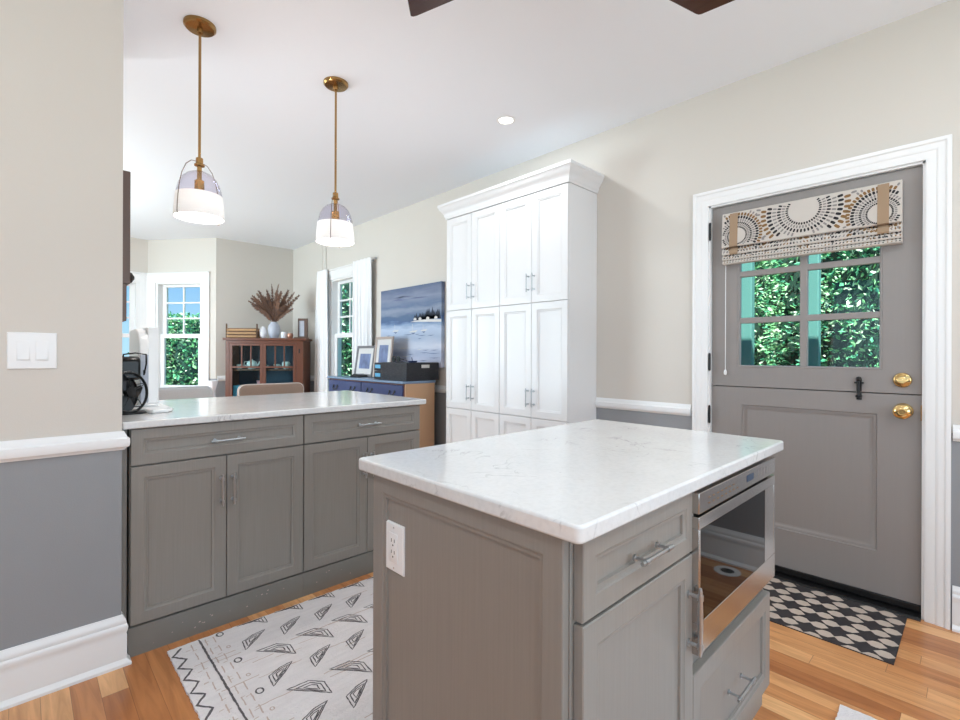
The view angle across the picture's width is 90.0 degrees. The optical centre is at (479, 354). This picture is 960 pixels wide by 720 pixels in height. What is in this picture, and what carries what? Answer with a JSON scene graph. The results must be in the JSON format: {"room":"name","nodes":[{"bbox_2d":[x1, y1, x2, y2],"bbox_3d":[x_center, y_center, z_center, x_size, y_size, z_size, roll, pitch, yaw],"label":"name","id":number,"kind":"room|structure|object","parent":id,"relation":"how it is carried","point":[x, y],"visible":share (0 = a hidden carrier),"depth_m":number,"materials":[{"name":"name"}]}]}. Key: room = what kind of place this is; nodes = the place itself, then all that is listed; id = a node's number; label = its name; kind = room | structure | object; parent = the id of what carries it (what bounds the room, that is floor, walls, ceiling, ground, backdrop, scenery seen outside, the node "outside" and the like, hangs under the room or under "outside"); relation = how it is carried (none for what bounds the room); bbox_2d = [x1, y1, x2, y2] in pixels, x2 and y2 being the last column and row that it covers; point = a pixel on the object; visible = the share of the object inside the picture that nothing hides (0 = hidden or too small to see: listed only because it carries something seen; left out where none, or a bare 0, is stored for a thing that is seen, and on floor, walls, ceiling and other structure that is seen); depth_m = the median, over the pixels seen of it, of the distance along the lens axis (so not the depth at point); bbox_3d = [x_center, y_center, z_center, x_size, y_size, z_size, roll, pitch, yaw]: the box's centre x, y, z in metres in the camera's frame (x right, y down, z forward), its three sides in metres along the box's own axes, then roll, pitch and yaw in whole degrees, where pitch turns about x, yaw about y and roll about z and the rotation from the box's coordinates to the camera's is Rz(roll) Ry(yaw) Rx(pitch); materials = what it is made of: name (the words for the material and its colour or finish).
{"room":"kitchen","nodes":[
{"label":"kitchen","id":0,"kind":"room"},
{"bbox_2d":[0,0,123,650],"bbox_3d":[-2.402,-0.197,0.905,2.778,2.725,0.130,0,0,-44],"label":"wall","id":1,"kind":"structure","parent":0,"point":[61,61],"depth_m":1.70,"materials":[{"name":"grey paint"}]},
{"bbox_2d":[7,332,56,368],"bbox_3d":[-1.530,-0.014,1.641,0.126,0.125,0.012,0,0,-44],"label":"light switch","id":2,"kind":"object","parent":1,"relation":"attached to","point":[25,350],"visible":1,"depth_m":1.64,"materials":[{"name":"white plastic"}]},
{"bbox_2d":[0,430,129,462],"bbox_3d":[-2.360,0.319,0.874,2.800,0.070,0.068,0,0,-44],"label":"trim","id":3,"kind":"structure","parent":1,"relation":"attached to","point":[37,448],"depth_m":1.69,"materials":[{"name":"white paint"}]},
{"bbox_2d":[0,585,959,711],"bbox_3d":[0.113,1.082,0.178,5.415,0.187,4.496,0,0,-44],"label":"baseboard","id":4,"kind":"structure","parent":1,"relation":"attached to","point":[32,670],"depth_m":1.69,"materials":[{"name":"white paint"}]},
{"bbox_2d":[130,238,147,272],"bbox_3d":[-4.900,-0.206,6.286,0.890,2.725,0.140,0,0,-44],"label":"wall","id":5,"kind":"structure","parent":0,"point":[138,248],"depth_m":6.47,"materials":[{"name":"grey paint"}]},
{"bbox_2d":[122,271,146,337],"bbox_3d":[-4.881,-0.270,6.266,0.930,1.692,0.195,0,0,-44],"label":"window","id":6,"kind":"structure","parent":5,"relation":"in","point":[137,301],"depth_m":6.48,"materials":[{"name":"white paint"}]},
{"bbox_2d":[148,238,215,394],"bbox_3d":[-4.016,-0.203,6.541,1.018,2.725,0.140,0,0,8],"label":"wall","id":7,"kind":"structure","parent":0,"point":[196,254],"depth_m":6.45,"materials":[{"name":"grey paint"}]},
{"bbox_2d":[147,272,209,387],"bbox_3d":[-4.060,-0.266,6.520,0.940,1.692,0.195,0,0,8],"label":"window","id":8,"kind":"structure","parent":7,"relation":"in","point":[158,284],"depth_m":6.51,"materials":[{"name":"white paint"}]},
{"bbox_2d":[216,238,292,396],"bbox_3d":[-3.200,-0.200,6.813,1.035,2.725,0.150,0,0,-44],"label":"wall","id":9,"kind":"structure","parent":0,"point":[243,269],"depth_m":6.65,"materials":[{"name":"grey paint"}]},
{"bbox_2d":[217,375,313,380],"bbox_3d":[-2.769,0.318,6.375,1.015,0.070,1.080,0,0,-44],"label":"trim","id":10,"kind":"structure","parent":9,"relation":"attached to","point":[219,378],"depth_m":6.45,"materials":[{"name":"white paint"}]},
{"bbox_2d":[0,572,959,719],"bbox_3d":[-2.109,1.227,2.416,6.300,0.120,11.600,0,0,-44],"label":"floor","id":11,"kind":"structure","parent":0,"point":[810,677],"depth_m":1.71,"materials":[{"name":"brown wood"}]},
{"bbox_2d":[159,386,212,399],"bbox_3d":[-2.624,0.710,4.035,0.549,0.910,0.545,0,0,-44],"label":"dining chair","id":12,"kind":"object","parent":11,"relation":"on","point":[165,393],"visible":0.2,"depth_m":3.89,"materials":[{"name":"grey fabric"}]},
{"bbox_2d":[121,415,303,657],"bbox_3d":[-1.312,0.728,2.290,0.716,0.884,0.641,0,0,-44],"label":"base cabinet","id":13,"kind":"object","parent":11,"relation":"on","point":[212,512],"visible":0.95,"depth_m":2.05,"materials":[{"name":"grey paint"}]},
{"bbox_2d":[207,380,217,396],"bbox_3d":[-3.020,0.726,5.417,0.220,0.875,0.220,0,0,-44],"label":"pedestal","id":14,"kind":"object","parent":11,"relation":"on","point":[211,383],"visible":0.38,"depth_m":5.39,"materials":[{"name":"white ceramic"}]},
{"bbox_2d":[223,338,311,396],"bbox_3d":[-2.758,0.474,6.278,1.000,1.380,0.405,0,0,-6],"label":"hutch","id":15,"kind":"object","parent":11,"relation":"on","point":[269,351],"visible":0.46,"depth_m":6.16,"materials":[{"name":"brown wood"}]},
{"bbox_2d":[226,323,259,337],"bbox_3d":[-3.063,-0.309,6.239,0.388,0.184,0.200,0,0,-6],"label":"wicker tray","id":16,"kind":"object","parent":15,"relation":"on","point":[232,332],"visible":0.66,"depth_m":6.15,"materials":[{"name":"brown wicker"}]},
{"bbox_2d":[244,359,259,368],"bbox_3d":[-2.963,0.117,6.240,0.172,0.126,0.133,0,0,31],"label":"teapot","id":17,"kind":"object","parent":15,"relation":"on","point":[254,363],"visible":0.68,"depth_m":6.21,"materials":[{"name":"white ceramic"}]},
{"bbox_2d":[259,326,266,337],"bbox_3d":[-2.822,-0.295,6.244,0.098,0.158,0.098,0,0,-6],"label":"vase","id":18,"kind":"object","parent":15,"relation":"on","point":[262,332],"visible":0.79,"depth_m":6.21,"materials":[{"name":"white ceramic"}]},
{"bbox_2d":[233,368,292,370],"bbox_3d":[-2.760,0.191,6.305,0.893,0.018,0.319,0,0,-6],"label":"shelf","id":19,"kind":"object","parent":15,"relation":"attached to","point":[234,369],"depth_m":6.16,"materials":[{"name":"brown wood"}]},
{"bbox_2d":[268,322,279,337],"bbox_3d":[-2.689,-0.323,6.267,0.154,0.215,0.154,0,0,-6],"label":"flower vase","id":20,"kind":"object","parent":15,"relation":"on","point":[273,327],"visible":0.85,"depth_m":6.21,"materials":[{"name":"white ceramic"}]},
{"bbox_2d":[248,284,299,321],"bbox_3d":[-2.686,-0.676,6.245,0.639,0.545,0.151,0,0,-6],"label":"bouquet","id":21,"kind":"object","parent":20,"relation":"in","point":[273,310],"visible":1,"depth_m":6.24,"materials":[{"name":"brown plant"}]},
{"bbox_2d":[281,332,286,337],"bbox_3d":[-2.561,-0.258,6.270,0.080,0.085,0.080,0,0,-6],"label":"cup","id":22,"kind":"object","parent":15,"relation":"on","point":[283,334],"visible":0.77,"depth_m":6.24,"materials":[{"name":"white ceramic"}]},
{"bbox_2d":[282,362,289,368],"bbox_3d":[-2.529,0.134,6.263,0.104,0.095,0.104,0,0,-6],"label":"jar","id":23,"kind":"object","parent":15,"relation":"on","point":[286,363],"visible":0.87,"depth_m":6.22,"materials":[{"name":"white ceramic"}]},
{"bbox_2d":[294,318,308,338],"bbox_3d":[-2.345,-0.347,6.301,0.170,0.264,0.100,0,0,-6],"label":"picture frame","id":24,"kind":"object","parent":15,"relation":"on","point":[302,322],"visible":0.94,"depth_m":6.29,"materials":[{"name":"brown wood"}]},
{"bbox_2d":[167,577,372,719],"bbox_3d":[-0.323,1.169,2.045,1.536,0.010,1.019,0,0,-44],"label":"area rug","id":25,"kind":"object","parent":11,"relation":"on","point":[312,659],"visible":0.35,"depth_m":1.80,"materials":[{"name":"white fabric"}]},
{"bbox_2d":[237,382,303,395],"bbox_3d":[-2.072,0.712,4.563,0.584,0.910,0.545,0,0,-44],"label":"dining chair","id":26,"kind":"object","parent":11,"relation":"on","point":[271,388],"visible":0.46,"depth_m":4.35,"materials":[{"name":"beige fabric"}]},
{"bbox_2d":[302,405,419,595],"bbox_3d":[-0.801,0.730,2.779,0.697,0.884,0.641,0,0,-44],"label":"base cabinet","id":27,"kind":"object","parent":11,"relation":"on","point":[338,497],"visible":0.48,"depth_m":2.48,"materials":[{"name":"grey paint"}]},
{"bbox_2d":[122,390,425,429],"bbox_3d":[-1.161,0.271,2.662,1.446,0.028,0.948,0,0,-44],"label":"countertop","id":28,"kind":"structure","parent":27,"relation":"on","point":[213,409],"depth_m":2.46,"materials":[{"name":"white stone"}]},
{"bbox_2d":[122,352,147,414],"bbox_3d":[-1.535,0.121,2.069,0.179,0.267,0.181,0,0,-44],"label":"desk fan","id":29,"kind":"object","parent":28,"relation":"on","point":[131,365],"visible":0.49,"depth_m":2.09,"materials":[{"name":"black plastic"}]},
{"bbox_2d":[129,327,172,412],"bbox_3d":[-1.572,0.062,2.268,0.145,0.386,0.450,0,0,-44],"label":"countertop appliance","id":30,"kind":"object","parent":28,"relation":"on","point":[144,340],"visible":0.76,"depth_m":2.25,"materials":[{"name":"white plastic"},{"name":"black plastic"}]},
{"bbox_2d":[132,403,172,412],"bbox_3d":[-1.572,0.241,2.268,0.145,0.026,0.450,0,0,-44],"label":"tray","id":31,"kind":"object","parent":28,"relation":"on","point":[148,407],"depth_m":2.16,"materials":[{"name":"white plastic"}]},
{"bbox_2d":[327,375,435,447],"bbox_3d":[-1.062,0.704,4.910,0.387,0.935,1.464,0,0,-44],"label":"sideboard","id":32,"kind":"object","parent":11,"relation":"on","point":[413,389],"visible":0.23,"depth_m":4.47,"materials":[{"name":"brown wood"}]},
{"bbox_2d":[350,374,367,376],"bbox_3d":[-1.295,0.218,5.142,0.120,0.034,0.176,0,0,-44],"label":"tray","id":33,"kind":"object","parent":32,"relation":"on","point":[352,375],"visible":0.98,"depth_m":5.10,"materials":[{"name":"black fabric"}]},
{"bbox_2d":[354,346,374,376],"bbox_3d":[-1.253,0.067,5.230,0.072,0.334,0.370,0,0,-44],"label":"photo frame","id":34,"kind":"object","parent":32,"relation":"on","point":[364,361],"visible":0.8,"depth_m":5.23,"materials":[{"name":"grey"}]},
{"bbox_2d":[359,354,370,368],"bbox_3d":[-1.255,0.067,5.229,0.001,0.163,0.218,11,-8,-43],"label":"print","id":35,"kind":"object","parent":34,"relation":"attached to","point":[364,363],"depth_m":5.23},
{"bbox_2d":[374,371,380,378],"bbox_3d":[-0.944,0.196,4.727,0.148,0.080,0.135,0,0,-44],"label":"box","id":36,"kind":"object","parent":32,"relation":"on","point":[377,374],"visible":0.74,"depth_m":4.68,"materials":[{"name":"blue"}]},
{"bbox_2d":[374,362,380,370],"bbox_3d":[-0.944,0.114,4.727,0.148,0.080,0.135,0,0,-44],"label":"box","id":37,"kind":"object","parent":36,"relation":"on","point":[377,366],"visible":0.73,"depth_m":4.68,"materials":[{"name":"blue"}]},
{"bbox_2d":[372,336,393,376],"bbox_3d":[-1.002,0.023,4.972,0.069,0.425,0.320,0,0,-44],"label":"photo frame","id":38,"kind":"object","parent":32,"relation":"on","point":[384,346],"visible":0.67,"depth_m":4.97,"materials":[{"name":"beige"}]},
{"bbox_2d":[378,345,388,361],"bbox_3d":[-1.004,0.022,4.970,0.001,0.253,0.168,8,-5,-43],"label":"print","id":39,"kind":"object","parent":38,"relation":"attached to","point":[383,350],"depth_m":4.97},
{"bbox_2d":[381,362,438,380],"bbox_3d":[-0.668,0.153,4.582,0.371,0.168,0.425,0,0,-44],"label":"crate","id":40,"kind":"object","parent":32,"relation":"on","point":[396,371],"visible":0.91,"depth_m":4.44,"materials":[{"name":"grey"}]},
{"bbox_2d":[392,356,406,361],"bbox_3d":[-0.748,0.039,4.544,0.119,0.060,0.136,0,0,-44],"label":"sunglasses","id":41,"kind":"object","parent":40,"relation":"on","point":[394,358],"visible":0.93,"depth_m":4.51,"materials":[{"name":"black plastic"}]},
{"bbox_2d":[446,204,499,443],"bbox_3d":[0.041,0.023,3.903,0.374,2.305,0.616,0,0,-44],"label":"pantry cabinet","id":42,"kind":"object","parent":11,"relation":"on","point":[473,239],"visible":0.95,"depth_m":3.77,"materials":[{"name":"white paint"}]},
{"bbox_2d":[437,159,603,219],"bbox_3d":[0.251,-1.189,3.672,0.394,0.118,1.349,0,0,-44],"label":"crown molding","id":43,"kind":"structure","parent":42,"relation":"on","point":[567,171],"depth_m":3.35,"materials":[{"name":"white paint"}]},
{"bbox_2d":[499,183,596,434],"bbox_3d":[0.468,0.024,3.456,0.374,2.305,0.617,0,0,-44],"label":"pantry cabinet","id":44,"kind":"object","parent":11,"relation":"on","point":[548,238],"visible":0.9,"depth_m":3.30,"materials":[{"name":"white paint"}]},
{"bbox_2d":[373,456,774,719],"bbox_3d":[0.322,0.736,1.318,1.020,0.882,0.636,0,0,-44],"label":"base cabinet","id":45,"kind":"object","parent":11,"relation":"on","point":[490,617],"depth_m":1.00,"materials":[{"name":"grey paint"}]},
{"bbox_2d":[386,520,404,576],"bbox_3d":[-0.203,0.457,1.138,0.008,0.115,0.075,0,0,-44],"label":"electrical outlet","id":46,"kind":"object","parent":45,"relation":"attached to","point":[395,533],"visible":1,"depth_m":1.13,"materials":[{"name":"white plastic"}]},
{"bbox_2d":[389,532,397,564],"bbox_3d":[-0.205,0.457,1.137,0.003,0.068,0.034,0,0,-44],"label":"receptacle","id":47,"kind":"object","parent":46,"relation":"attached to","point":[393,536],"depth_m":1.13,"materials":[{"name":"white plastic"}]},
{"bbox_2d":[359,419,783,543],"bbox_3d":[0.318,0.279,1.360,1.103,0.030,0.676,0,0,-44],"label":"countertop","id":48,"kind":"structure","parent":45,"relation":"on","point":[579,482],"depth_m":1.12,"materials":[{"name":"white stone"}]},
{"bbox_2d":[763,578,906,664],"bbox_3d":[1.491,1.178,2.257,0.478,0.004,0.737,0,0,-44],"label":"door mat","id":49,"kind":"object","parent":11,"relation":"on","point":[875,633],"visible":0.67,"depth_m":2.13,"materials":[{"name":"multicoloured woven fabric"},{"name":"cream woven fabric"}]},
{"bbox_2d":[835,704,876,719],"bbox_3d":[1.064,1.174,0.865,1.246,0.009,0.878,0,0,-44],"label":"area rug","id":50,"kind":"object","parent":11,"relation":"on","point":[844,713],"visible":1,"depth_m":1.56,"materials":[{"name":"white fabric"}]},
{"bbox_2d":[123,0,948,249],"bbox_3d":[-2.098,-1.633,2.416,6.300,0.150,11.600,0,0,-44],"label":"ceiling","id":51,"kind":"structure","parent":0,"point":[422,103],"depth_m":2.75,"materials":[{"name":"white paint"}]},
{"bbox_2d":[173,15,224,224],"bbox_3d":[-1.321,-1.095,2.261,0.212,0.918,0.212,0,0,-44],"label":"pendant lamp","id":52,"kind":"object","parent":51,"relation":"hanging from","point":[199,205],"visible":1,"depth_m":2.24,"materials":[{"name":"opal glass"},{"name":"clear glass"},{"name":"aged brass"}]},
{"bbox_2d":[194,157,204,189],"bbox_3d":[-1.322,-0.843,2.261,0.044,0.175,0.044,0,0,-44],"label":"socket","id":53,"kind":"object","parent":52,"relation":"attached to","point":[198,183],"depth_m":2.25,"materials":[{"name":"gold metal"}]},
{"bbox_2d":[316,76,353,247],"bbox_3d":[-0.824,-1.093,2.741,0.212,0.918,0.212,0,0,-44],"label":"pendant lamp","id":54,"kind":"object","parent":51,"relation":"hanging from","point":[336,232],"visible":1,"depth_m":2.71,"materials":[{"name":"white glass"}]},
{"bbox_2d":[331,192,338,218],"bbox_3d":[-0.825,-0.841,2.741,0.044,0.175,0.044,0,0,-44],"label":"socket","id":55,"kind":"object","parent":54,"relation":"attached to","point":[335,214],"depth_m":2.73,"materials":[{"name":"gold metal"}]},
{"bbox_2d":[497,115,514,124],"bbox_3d":[0.171,-1.546,3.164,0.124,0.006,0.124,0,0,-44],"label":"recessed light","id":56,"kind":"object","parent":51,"relation":"in","point":[506,119],"visible":1,"depth_m":3.16,"materials":[{"name":"white plastic"}]},
{"bbox_2d":[408,0,733,16],"bbox_3d":[0.294,-1.391,1.535,1.144,0.314,1.149,0,0,-44],"label":"ceiling fan","id":57,"kind":"object","parent":51,"relation":"hanging from","point":[416,7],"visible":1,"depth_m":1.73,"materials":[{"name":"black metal"}]},
{"bbox_2d":[293,0,959,627],"bbox_3d":[0.485,-0.186,3.826,0.160,2.725,9.260,0,0,-44],"label":"wall","id":58,"kind":"structure","parent":0,"point":[896,83],"depth_m":2.92,"materials":[{"name":"grey paint"}]},
{"bbox_2d":[317,243,326,270],"bbox_3d":[-2.120,-1.346,6.423,0.020,0.425,0.250,0,0,-44],"label":"trim","id":59,"kind":"structure","parent":58,"relation":"attached to","point":[321,249],"depth_m":6.40,"materials":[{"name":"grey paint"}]},
{"bbox_2d":[327,263,352,390],"bbox_3d":[-1.678,-0.257,6.033,0.195,1.692,0.940,0,0,-44],"label":"window","id":60,"kind":"structure","parent":58,"relation":"in","point":[342,275],"depth_m":6.24,"materials":[{"name":"white paint"}]},
{"bbox_2d":[328,257,376,270],"bbox_3d":[-1.673,-1.089,5.938,0.042,0.036,1.488,0,0,-44],"label":"curtain rod","id":61,"kind":"object","parent":58,"relation":"attached to","point":[375,257],"visible":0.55,"depth_m":5.87,"materials":[{"name":"white metal"}]},
{"bbox_2d":[314,269,327,391],"bbox_3d":[-2.093,0.019,6.309,0.046,2.255,0.380,0,0,-44],"label":"curtain","id":62,"kind":"object","parent":61,"relation":"hanging from","point":[321,315],"visible":0.66,"depth_m":6.27,"materials":[{"name":"white fabric"}]},
{"bbox_2d":[352,257,371,373],"bbox_3d":[-1.370,0.022,5.553,0.046,2.255,0.409,0,0,-44],"label":"curtain","id":63,"kind":"object","parent":61,"relation":"hanging from","point":[362,268],"visible":0.53,"depth_m":5.55,"materials":[{"name":"white fabric"}]},
{"bbox_2d":[381,281,444,367],"bbox_3d":[-0.717,-0.291,4.936,0.041,0.817,1.055,0,0,-44],"label":"canvas painting","id":64,"kind":"object","parent":58,"relation":"attached to","point":[414,315],"visible":0.9,"depth_m":4.84,"materials":[{"name":"fabric"}]},
{"bbox_2d":[435,385,445,392],"bbox_3d":[-0.731,0.325,4.963,0.022,0.070,1.940,0,0,-44],"label":"trim","id":65,"kind":"structure","parent":58,"relation":"attached to","point":[438,388],"depth_m":4.59,"materials":[{"name":"white paint"}]},
{"bbox_2d":[595,397,691,415],"bbox_3d":[1.036,0.332,3.116,0.022,0.070,0.658,0,0,-44],"label":"trim","id":66,"kind":"structure","parent":58,"relation":"attached to","point":[610,403],"depth_m":3.08,"materials":[{"name":"white paint"}]},
{"bbox_2d":[708,161,925,621],"bbox_3d":[1.703,0.157,2.517,0.209,2.050,0.934,0,0,-44],"label":"door","id":67,"kind":"structure","parent":58,"relation":"in","point":[849,473],"depth_m":2.37,"materials":[{"name":"grey paint"}]},
{"bbox_2d":[722,179,902,374],"bbox_3d":[1.658,-0.342,2.470,0.057,0.917,0.775,0,0,-44],"label":"roman shade","id":68,"kind":"object","parent":67,"relation":"attached to","point":[871,216],"visible":1,"depth_m":2.41,"materials":[{"name":"beige fabric"}]},
{"bbox_2d":[692,134,951,629],"bbox_3d":[1.653,0.114,2.470,0.026,2.134,1.102,0,0,-44],"label":"trim","id":69,"kind":"structure","parent":58,"relation":"attached to","point":[937,152],"depth_m":2.12,"materials":[{"name":"white paint"}]},
{"bbox_3d":[1.723,-0.181,-1.500,5.415,2.725,0.150,0,0,-44],"label":"wall","id":70,"kind":"structure","parent":0,"visible":0},
{"bbox_2d":[953,425,959,441],"bbox_3d":[0.880,0.331,-0.621,5.415,0.070,2.285,0,0,-44],"label":"trim","id":71,"kind":"structure","parent":70,"relation":"attached to","point":[956,428],"depth_m":2.06,"materials":[{"name":"white paint"}]},
{"bbox_3d":[-1.792,-0.194,2.182,0.130,2.725,0.869,0,0,-44],"label":"wall","id":72,"kind":"structure","parent":0,"visible":0},
{"bbox_2d":[122,170,134,321],"bbox_3d":[-1.536,-0.459,2.064,0.074,0.633,0.130,0,0,-44],"label":"wall shelf","id":73,"kind":"object","parent":72,"relation":"attached to","point":[128,277],"visible":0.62,"depth_m":2.02,"materials":[{"name":"brown wood"}]},
{"label":"outside","id":74,"kind":"structure","parent":0,"visible":0},
{"bbox_3d":[-5.505,1.464,7.194,30.000,0.380,30.000,0,0,-44],"label":"ground","id":75,"kind":"structure","parent":74,"visible":0},
{"bbox_2d":[127,311,199,384],"bbox_3d":[-6.082,0.248,9.956,2.320,2.333,2.080,0,0,-44],"label":"evergreen shrub","id":76,"kind":"object","parent":75,"relation":"on","point":[181,353],"visible":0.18,"depth_m":9.35,"materials":[{"name":"green plant"}]},
{"bbox_2d":[341,283,352,375],"bbox_3d":[-3.090,-0.803,11.703,3.104,4.420,4.199,0,0,-44],"label":"evergreen shrub","id":77,"kind":"object","parent":75,"relation":"on","point":[346,342],"visible":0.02,"depth_m":10.49,"materials":[{"name":"green plant"}]},
{"bbox_2d":[741,262,754,364],"bbox_3d":[2.137,-0.257,3.843,0.120,3.120,0.130,0,0,-44],"label":"porch post","id":78,"kind":"object","parent":75,"relation":"on","point":[748,283],"visible":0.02,"depth_m":3.81,"materials":[{"name":"teal paint"}]},
{"bbox_2d":[754,259,790,365],"bbox_3d":[2.648,-0.342,5.315,1.787,3.468,1.380,0,0,-44],"label":"evergreen shrub","id":79,"kind":"object","parent":75,"relation":"on","point":[761,331],"visible":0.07,"depth_m":4.94,"materials":[{"name":"green plant"}]},
{"bbox_2d":[762,254,821,365],"bbox_3d":[4.343,-0.805,6.447,2.166,4.491,4.550,0,0,-44],"label":"evergreen shrub","id":80,"kind":"object","parent":75,"relation":"on","point":[791,279],"visible":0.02,"depth_m":5.97,"materials":[{"name":"green plant"}]},
{"bbox_2d":[808,254,820,365],"bbox_3d":[2.448,-0.256,3.518,0.120,3.120,0.110,0,0,-44],"label":"porch post","id":81,"kind":"object","parent":75,"relation":"on","point":[814,327],"visible":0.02,"depth_m":3.49,"materials":[{"name":"teal paint"}]},
{"bbox_2d":[784,247,879,366],"bbox_3d":[3.609,-0.333,4.329,1.779,3.479,1.378,0,0,-33],"label":"evergreen shrub","id":82,"kind":"object","parent":75,"relation":"on","point":[850,342],"visible":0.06,"depth_m":4.01,"materials":[{"name":"green plant"}]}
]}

